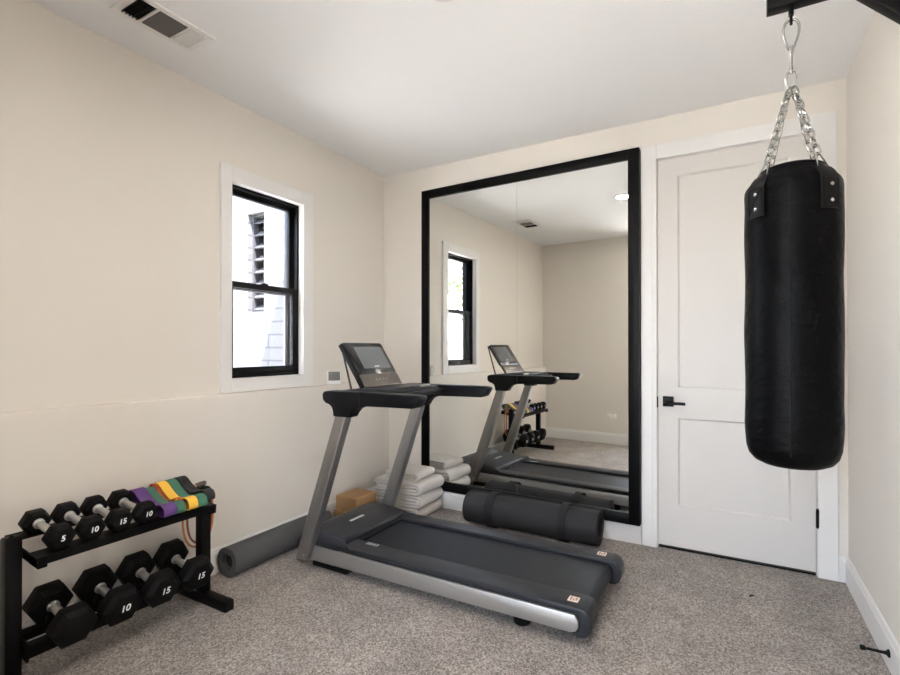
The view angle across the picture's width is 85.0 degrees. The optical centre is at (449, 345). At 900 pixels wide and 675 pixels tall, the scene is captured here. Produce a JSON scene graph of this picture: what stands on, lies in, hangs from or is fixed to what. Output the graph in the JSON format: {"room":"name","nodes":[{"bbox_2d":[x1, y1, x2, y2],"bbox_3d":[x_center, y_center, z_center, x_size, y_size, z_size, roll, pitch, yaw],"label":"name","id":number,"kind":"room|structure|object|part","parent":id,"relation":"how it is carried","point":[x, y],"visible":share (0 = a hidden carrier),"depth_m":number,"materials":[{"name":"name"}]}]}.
{"room":"home gym","nodes":[
{"label":"home gym","id":0,"kind":"room"},
{"bbox_2d":[0,0,388,622],"bbox_3d":[-1.404,0.062,2.821,0.220,3.022,3.800,0,0,30],"label":"wall","id":1,"kind":"structure","parent":0,"point":[111,157],"depth_m":2.44,"materials":[{"name":"beige paint"}]},
{"bbox_2d":[22,485,377,641],"bbox_3d":[-1.344,1.203,2.682,0.015,0.140,3.370,0,0,30],"label":"baseboard","id":2,"kind":"structure","parent":1,"relation":"attached to","point":[330,507],"depth_m":2.79,"materials":[{"name":"white wood"}]},
{"bbox_2d":[232,184,298,377],"bbox_3d":[-1.241,-0.386,3.184,0.127,1.165,0.558,0,0,30],"label":"window","id":3,"kind":"structure","parent":1,"relation":"in","point":[291,211],"depth_m":3.37,"materials":[{"name":"black"}]},
{"bbox_3d":[-1.236,-0.651,3.182,0.031,0.604,0.528,0,0,30],"label":"sash","id":4,"kind":"part","parent":3,"relation":"part of","materials":[{"name":"black"}]},
{"bbox_3d":[-1.201,-0.104,3.159,0.029,0.571,0.528,0,0,30],"label":"sash","id":5,"kind":"part","parent":3,"relation":"part of","materials":[{"name":"black"}]},
{"bbox_2d":[220,162,313,392],"bbox_3d":[-1.158,-0.391,3.150,0.050,1.337,0.719,0,0,30],"label":"trim","id":6,"kind":"structure","parent":1,"relation":"attached to","point":[229,174],"depth_m":3.09,"materials":[{"name":"white wood"}]},
{"bbox_2d":[327,371,340,383],"bbox_3d":[-0.856,0.232,3.611,0.100,0.096,0.039,0,0,-22],"label":"digital clock","id":7,"kind":"object","parent":1,"relation":"on","point":[333,377],"visible":1,"depth_m":3.60,"materials":[{"name":"white plastic"}]},
{"bbox_2d":[232,196,283,366],"bbox_3d":[-3.539,-1.061,5.643,6.273,5.300,0.300,0,0,30],"label":"wall","id":8,"kind":"structure","parent":0,"point":[258,337],"depth_m":4.46,"materials":[{"name":"white painted wood siding"}]},
{"bbox_2d":[252,214,263,312],"bbox_3d":[-1.704,-0.754,4.563,0.219,0.905,0.140,0,0,30],"label":"air vent","id":9,"kind":"object","parent":8,"relation":"in","point":[257,219],"visible":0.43,"depth_m":4.55,"materials":[{"name":"grey"}]},
{"bbox_2d":[30,0,874,176],"bbox_3d":[-0.340,-1.595,1.587,3.760,0.280,4.908,0,0,30],"label":"ceiling","id":10,"kind":"structure","parent":0,"point":[388,87],"depth_m":2.50,"materials":[{"name":"white paint"}]},
{"bbox_2d":[110,0,214,51],"bbox_3d":[-1.284,-1.445,2.211,0.208,0.014,0.356,0,0,30],"label":"ceiling vent","id":11,"kind":"object","parent":10,"relation":"in","point":[150,15],"visible":1,"depth_m":2.20,"materials":[{"name":"white metal"}]},
{"bbox_2d":[22,508,890,674],"bbox_3d":[-0.262,1.296,1.555,3.150,0.060,4.498,0,0,30],"label":"floor","id":12,"kind":"structure","parent":0,"point":[670,611],"depth_m":2.16,"materials":[{"name":"grey carpet"}]},
{"bbox_2d":[0,485,233,674],"bbox_3d":[-1.403,0.983,2.113,0.377,0.574,0.805,0,0,30],"label":"dumbbell rack","id":13,"kind":"object","parent":12,"relation":"on","point":[14,646],"visible":0.52,"depth_m":1.85,"materials":[{"name":"black metal"}]},
{"bbox_3d":[-1.605,0.962,1.794,0.050,0.512,0.050,0,0,30],"label":"post","id":14,"kind":"part","parent":13,"relation":"part of","materials":[{"name":"black metal"}]},
{"bbox_2d":[18,508,75,550],"bbox_3d":[-1.549,0.703,1.885,0.268,0.111,0.099,0,0,30],"label":"dumbbell","id":15,"kind":"object","parent":13,"relation":"on","point":[58,536],"visible":1,"depth_m":1.85,"materials":[{"name":"black rubber"}]},
{"bbox_3d":[-1.549,0.703,1.885,0.139,0.039,0.039,7,3,29],"label":"handle","id":16,"kind":"part","parent":15,"relation":"part of","materials":[{"name":"silver metal"}]},
{"bbox_2d":[22,579,97,648],"bbox_3d":[-1.527,1.045,1.921,0.298,0.180,0.158,0,0,30],"label":"dumbbell","id":17,"kind":"object","parent":13,"relation":"on","point":[70,625],"visible":0.98,"depth_m":1.89,"materials":[{"name":"black rubber"}]},
{"bbox_3d":[-1.527,1.045,1.921,0.121,0.045,0.045,12,6,29],"label":"handle","id":18,"kind":"part","parent":17,"relation":"part of","materials":[{"name":"silver metal"}]},
{"bbox_3d":[-1.511,0.747,2.175,0.070,0.031,0.703,0,0,30],"label":"shelf rail","id":19,"kind":"part","parent":13,"relation":"part of","materials":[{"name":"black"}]},
{"bbox_2d":[50,501,105,540],"bbox_3d":[-1.498,0.703,1.974,0.268,0.111,0.099,0,0,30],"label":"dumbbell","id":20,"kind":"object","parent":13,"relation":"on","point":[90,527],"visible":0.97,"depth_m":1.94,"materials":[{"name":"black rubber"}]},
{"bbox_3d":[-1.498,0.703,1.974,0.139,0.039,0.039,7,3,29],"label":"handle","id":21,"kind":"part","parent":20,"relation":"part of","materials":[{"name":"silver metal"}]},
{"bbox_3d":[-1.462,1.109,2.146,0.040,0.052,0.703,0,0,30],"label":"shelf rail","id":22,"kind":"part","parent":13,"relation":"part of","materials":[{"name":"black metal"}]},
{"bbox_3d":[-1.387,1.127,2.103,0.033,0.055,0.703,0,0,30],"label":"shelf rail","id":23,"kind":"part","parent":13,"relation":"part of","materials":[{"name":"black metal"}]},
{"bbox_2d":[79,495,132,532],"bbox_3d":[-1.447,0.704,2.064,0.268,0.111,0.099,0,0,30],"label":"dumbbell","id":24,"kind":"object","parent":13,"relation":"on","point":[118,519],"visible":0.95,"depth_m":2.03,"materials":[{"name":"black rubber"}]},
{"bbox_3d":[-1.447,0.704,2.064,0.139,0.039,0.039,7,3,29],"label":"handle","id":25,"kind":"part","parent":24,"relation":"part of","materials":[{"name":"silver metal"}]},
{"bbox_2d":[72,563,142,626],"bbox_3d":[-1.443,1.046,2.068,0.298,0.180,0.158,0,0,30],"label":"dumbbell","id":26,"kind":"object","parent":13,"relation":"on","point":[119,604],"visible":0.99,"depth_m":2.04,"materials":[{"name":"black rubber"}]},
{"bbox_3d":[-1.443,1.046,2.068,0.121,0.045,0.045,12,6,29],"label":"handle","id":27,"kind":"part","parent":26,"relation":"part of","materials":[{"name":"silver metal"}]},
{"bbox_3d":[-1.327,0.773,2.071,0.072,0.036,0.703,0,0,30],"label":"shelf rail","id":28,"kind":"part","parent":13,"relation":"part of","materials":[{"name":"black metal"}]},
{"bbox_2d":[107,489,157,524],"bbox_3d":[-1.396,0.704,2.153,0.268,0.111,0.099,0,0,30],"label":"dumbbell","id":29,"kind":"object","parent":13,"relation":"on","point":[144,512],"visible":0.97,"depth_m":2.12,"materials":[{"name":"black rubber"}]},
{"bbox_3d":[-1.396,0.704,2.153,0.139,0.039,0.039,7,3,29],"label":"handle","id":30,"kind":"part","parent":29,"relation":"part of","materials":[{"name":"silver metal"}]},
{"bbox_2d":[115,550,180,607],"bbox_3d":[-1.362,1.047,2.212,0.298,0.180,0.158,0,0,30],"label":"dumbbell","id":31,"kind":"object","parent":13,"relation":"on","point":[159,588],"visible":0.98,"depth_m":2.18,"materials":[{"name":"black rubber"}]},
{"bbox_3d":[-1.362,1.047,2.212,0.121,0.045,0.045,12,6,29],"label":"handle","id":32,"kind":"part","parent":31,"relation":"part of","materials":[{"name":"silver metal"}]},
{"bbox_2d":[129,487,176,517],"bbox_3d":[-1.358,0.710,2.232,0.293,0.090,0.060,0,0,28],"label":"band","id":33,"kind":"object","parent":13,"relation":"on","point":[141,494],"visible":0.76,"depth_m":2.23,"materials":[{"name":"purple rubber"}]},
{"bbox_2d":[146,486,185,513],"bbox_3d":[-1.333,0.713,2.275,0.292,0.083,0.040,0,0,28],"label":"band","id":34,"kind":"object","parent":13,"relation":"on","point":[181,507],"visible":0.58,"depth_m":2.27,"materials":[{"name":"green rubber"}]},
{"bbox_2d":[149,483,182,500],"bbox_3d":[-1.338,0.708,2.308,0.252,0.094,0.014,0,0,28],"label":"band","id":35,"kind":"object","parent":13,"relation":"on","point":[153,484],"visible":0.44,"depth_m":2.32,"materials":[{"name":"brown rubber"}]},
{"bbox_2d":[152,481,198,510],"bbox_3d":[-1.304,0.707,2.325,0.292,0.096,0.047,0,0,28],"label":"band","id":36,"kind":"object","parent":13,"relation":"on","point":[164,486],"visible":0.66,"depth_m":2.33,"materials":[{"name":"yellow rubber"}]},
{"bbox_2d":[152,538,213,591],"bbox_3d":[-1.281,1.048,2.354,0.298,0.180,0.158,0,0,30],"label":"dumbbell","id":37,"kind":"object","parent":13,"relation":"on","point":[194,573],"visible":0.94,"depth_m":2.32,"materials":[{"name":"black rubber"}]},
{"bbox_3d":[-1.281,1.048,2.354,0.121,0.045,0.045,12,6,29],"label":"handle","id":38,"kind":"part","parent":37,"relation":"part of","materials":[{"name":"silver metal"}]},
{"bbox_2d":[162,478,206,507],"bbox_3d":[-1.282,0.707,2.365,0.292,0.098,0.045,0,0,28],"label":"band","id":39,"kind":"object","parent":13,"relation":"on","point":[202,499],"visible":0.64,"depth_m":2.37,"materials":[{"name":"green rubber"}]},
{"bbox_2d":[175,476,214,500],"bbox_3d":[-1.259,0.697,2.405,0.280,0.083,0.045,0,0,30],"label":"band","id":40,"kind":"object","parent":13,"relation":"on","point":[186,484],"visible":0.77,"depth_m":2.41,"materials":[{"name":"black"}]},
{"bbox_2d":[182,480,213,547],"bbox_3d":[-1.276,0.854,2.477,0.040,0.323,0.170,0,0,24],"label":"tube","id":41,"kind":"object","parent":13,"relation":"hanging from","point":[201,483],"visible":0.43,"depth_m":2.46,"materials":[{"name":"orange rubber"}]},
{"bbox_3d":[-1.272,0.705,2.492,0.023,0.025,0.073,0,0,13],"label":"handle","id":42,"kind":"part","parent":41,"relation":"part of","materials":[{"name":"grey plastic"}]},
{"bbox_2d":[186,500,211,542],"bbox_3d":[-1.259,0.855,2.466,0.010,0.272,0.138,0,0,30],"label":"tube","id":43,"kind":"object","parent":13,"relation":"hanging from","point":[187,525],"visible":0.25,"depth_m":2.42,"materials":[{"name":"brown rubber"}]},
{"bbox_3d":[-1.232,0.966,2.450,0.050,0.512,0.050,0,0,30],"label":"post","id":44,"kind":"part","parent":13,"relation":"part of","materials":[{"name":"black metal"}]},
{"bbox_2d":[217,510,332,576],"bbox_3d":[-1.040,1.191,3.018,0.162,0.156,0.750,0,0,30],"label":"yoga mat","id":45,"kind":"object","parent":12,"relation":"on","point":[235,558],"visible":0.69,"depth_m":2.82,"materials":[{"name":"grey plastic"}]},
{"bbox_2d":[334,508,347,516],"bbox_3d":[-0.701,1.228,3.590,0.196,0.098,0.226,0,0,28],"label":"block","id":46,"kind":"object","parent":12,"relation":"on","point":[337,512],"visible":0.12,"depth_m":3.52,"materials":[{"name":"beige"}]},
{"bbox_2d":[336,488,375,510],"bbox_3d":[-0.686,1.129,3.594,0.196,0.098,0.226,0,0,31],"label":"block","id":47,"kind":"object","parent":46,"relation":"on","point":[349,500],"visible":0.81,"depth_m":3.53,"materials":[{"name":"beige"}]},
{"bbox_2d":[376,498,442,515],"bbox_3d":[-0.315,1.237,3.796,0.414,0.082,0.354,0,0,30],"label":"folded towel","id":48,"kind":"object","parent":12,"relation":"on","point":[433,506],"visible":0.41,"depth_m":3.66,"materials":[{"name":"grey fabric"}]},
{"bbox_2d":[376,487,442,508],"bbox_3d":[-0.316,1.148,3.794,0.428,0.091,0.353,0,0,28],"label":"folded towel","id":49,"kind":"object","parent":48,"relation":"on","point":[407,501],"visible":0.55,"depth_m":3.63,"materials":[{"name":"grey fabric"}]},
{"bbox_2d":[374,473,443,496],"bbox_3d":[-0.316,1.054,3.793,0.437,0.093,0.348,0,0,31],"label":"folded towel","id":50,"kind":"object","parent":49,"relation":"on","point":[433,481],"visible":0.69,"depth_m":3.66,"materials":[{"name":"grey fabric"}]},
{"bbox_2d":[386,463,434,481],"bbox_3d":[-0.305,0.975,3.781,0.291,0.061,0.267,0,0,28],"label":"folded towel","id":51,"kind":"object","parent":50,"relation":"on","point":[413,472],"visible":0.79,"depth_m":3.71,"materials":[{"name":"grey fabric"}]},
{"bbox_2d":[296,343,623,637],"bbox_3d":[0.009,0.627,2.729,1.724,1.290,0.752,0,0,30],"label":"treadmill","id":52,"kind":"object","parent":12,"relation":"on","point":[561,586],"visible":1,"depth_m":2.65,"materials":[{"name":"silver metal"}]},
{"bbox_3d":[-0.573,0.120,2.852,0.195,0.269,0.010,0,0,30],"label":"edge trim","id":53,"kind":"part","parent":52,"relation":"part of","materials":[{"name":"black plastic"}]},
{"bbox_2d":[298,502,414,550],"bbox_3d":[-0.564,1.125,3.053,0.405,0.127,0.648,0,0,30],"label":"hood","id":54,"kind":"object","parent":52,"relation":"attached to","point":[369,522],"depth_m":2.95,"materials":[{"name":"black plastic"}]},
{"bbox_3d":[-0.500,0.083,3.026,0.145,0.199,0.376,0,0,30],"label":"display panel","id":55,"kind":"part","parent":52,"relation":"part of","materials":[{"name":"black plastic"}]},
{"bbox_3d":[-0.408,0.315,2.578,0.644,0.138,0.072,0,0,30],"label":"handrail","id":56,"kind":"part","parent":52,"relation":"part of","materials":[{"name":"black plastic"}]},
{"bbox_3d":[-0.420,0.211,2.984,0.064,0.081,0.360,0,0,30],"label":"key panel","id":57,"kind":"part","parent":52,"relation":"part of","materials":[{"name":"grey"}]},
{"bbox_2d":[364,383,419,391],"bbox_3d":[-0.301,0.247,2.908,0.140,0.014,0.480,0,0,30],"label":"tray","id":58,"kind":"object","parent":52,"relation":"on","point":[412,386],"depth_m":2.81,"materials":[{"name":"grey plastic"}]},
{"bbox_3d":[-0.151,1.177,2.449,1.589,0.089,0.020,0,0,30],"label":"panel","id":59,"kind":"part","parent":52,"relation":"part of","materials":[{"name":"silver metal"}]},
{"bbox_3d":[-0.033,0.318,3.145,0.644,0.138,0.072,0,0,30],"label":"handrail","id":60,"kind":"part","parent":52,"relation":"part of","materials":[{"name":"black plastic"}]},
{"bbox_3d":[0.024,1.162,2.421,1.361,0.122,0.136,0,0,30],"label":"rail","id":61,"kind":"part","parent":52,"relation":"part of","materials":[{"name":"grey plastic"}]},
{"bbox_3d":[0.294,1.165,2.878,1.379,0.122,0.106,0,0,30],"label":"rail","id":62,"kind":"part","parent":52,"relation":"part of","materials":[{"name":"grey plastic"}]},
{"bbox_2d":[462,489,603,546],"bbox_3d":[0.544,1.155,3.333,0.930,0.242,0.242,0,0,30],"label":"exercise mat","id":63,"kind":"object","parent":12,"relation":"on","point":[566,522],"visible":1,"depth_m":3.23,"materials":[{"name":"grey plastic"}]},
{"bbox_2d":[384,78,847,555],"bbox_3d":[0.825,-0.084,3.474,3.150,2.722,0.140,0,0,30],"label":"wall","id":64,"kind":"structure","parent":0,"point":[402,191],"depth_m":3.62,"materials":[{"name":"beige paint"}]},
{"bbox_2d":[421,147,641,526],"bbox_3d":[0.486,-0.056,3.548,1.679,2.400,0.076,0,0,30],"label":"wall mirror","id":65,"kind":"object","parent":64,"relation":"attached to","point":[531,278],"visible":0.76,"depth_m":3.47,"materials":[{"name":"clear mirror"}]},
{"bbox_3d":[0.157,-0.058,3.759,0.772,2.269,0.005,0,0,32],"label":"mirror panel","id":66,"kind":"part","parent":65,"relation":"part of","materials":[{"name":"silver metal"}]},
{"bbox_3d":[0.818,-0.060,3.351,0.779,2.269,0.005,0,0,32],"label":"mirror panel","id":67,"kind":"part","parent":65,"relation":"part of","materials":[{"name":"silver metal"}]},
{"bbox_2d":[440,491,848,582],"bbox_3d":[0.809,1.207,3.387,3.060,0.140,0.015,0,0,30],"label":"baseboard","id":68,"kind":"structure","parent":64,"relation":"attached to","point":[454,501],"depth_m":3.21,"materials":[{"name":"white paint"}]},
{"bbox_2d":[657,134,818,574],"bbox_3d":[1.670,0.049,2.908,0.823,2.449,0.108,0,0,30],"label":"door","id":69,"kind":"structure","parent":64,"relation":"in","point":[715,499],"depth_m":2.97,"materials":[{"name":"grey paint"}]},
{"bbox_3d":[1.369,0.350,3.078,0.062,0.064,0.011,0,0,30],"label":"handle","id":70,"kind":"part","parent":69,"relation":"part of","materials":[{"name":"black metal"}]},
{"bbox_3d":[1.393,0.357,3.030,0.113,0.021,0.050,0,0,30],"label":"lever","id":71,"kind":"part","parent":69,"relation":"part of","materials":[{"name":"black metal"}]},
{"bbox_2d":[641,111,838,580],"bbox_3d":[1.694,0.000,2.957,1.000,2.548,0.140,0,0,30],"label":"trim","id":72,"kind":"structure","parent":64,"relation":"attached to","point":[824,125],"depth_m":3.10,"materials":[{"name":"white wood"}]},
{"bbox_2d":[846,11,899,644],"bbox_3d":[1.136,-0.099,0.734,0.140,2.722,4.598,0,0,30],"label":"wall","id":73,"kind":"structure","parent":0,"point":[873,77],"depth_m":2.15,"materials":[{"name":"beige paint"}]},
{"bbox_2d":[766,0,899,25],"bbox_3d":[1.328,-1.133,1.657,0.434,0.400,0.100,0,0,30],"label":"bracket","id":74,"kind":"object","parent":73,"relation":"attached to","point":[890,9],"visible":1,"depth_m":1.70,"materials":[{"name":"black metal"}]},
{"bbox_2d":[744,18,844,470],"bbox_3d":[1.202,-0.366,1.724,0.292,1.570,0.291,0,0,30],"label":"bag","id":75,"kind":"object","parent":74,"relation":"hanging from","point":[794,211],"visible":1,"depth_m":1.61,"materials":[{"name":"black leather"}]},
{"bbox_3d":[1.146,-0.769,1.715,0.103,0.283,0.026,0,0,-12],"label":"chain","id":76,"kind":"part","parent":75,"relation":"part of","materials":[{"name":"silver metal"}]},
{"bbox_3d":[1.194,-0.768,1.783,0.026,0.284,0.116,0,0,-8],"label":"chain","id":77,"kind":"part","parent":75,"relation":"part of","materials":[{"name":"silver metal"}]},
{"bbox_3d":[1.257,-0.769,1.738,0.103,0.283,0.026,0,0,-12],"label":"chain","id":78,"kind":"part","parent":75,"relation":"part of","materials":[{"name":"silver metal"}]},
{"bbox_3d":[1.210,-0.769,1.670,0.026,0.284,0.116,0,0,-8],"label":"chain","id":79,"kind":"part","parent":75,"relation":"part of","materials":[{"name":"silver metal"}]},
{"bbox_3d":[1.324,-1.229,1.660,0.425,0.070,0.052,0,0,30],"label":"arm","id":80,"kind":"part","parent":74,"relation":"part of","materials":[{"name":"black metal"}]},
{"bbox_2d":[846,556,899,674],"bbox_3d":[1.058,1.192,0.747,0.015,0.140,4.358,0,0,30],"label":"baseboard","id":81,"kind":"structure","parent":73,"relation":"attached to","point":[879,629],"depth_m":2.12,"materials":[{"name":"white wood"}]},
{"bbox_2d":[859,644,890,657],"bbox_3d":[1.673,1.201,1.935,0.090,0.032,0.032,0,0,30],"label":"door stop","id":82,"kind":"object","parent":73,"relation":"attached to","point":[862,647],"visible":1,"depth_m":1.93,"materials":[{"name":"black metal"}]},
{"bbox_3d":[1.681,1.201,1.931,0.074,0.032,0.032,0,0,30],"label":"rod","id":83,"kind":"part","parent":82,"relation":"part of","materials":[{"name":"black metal"}]}
]}

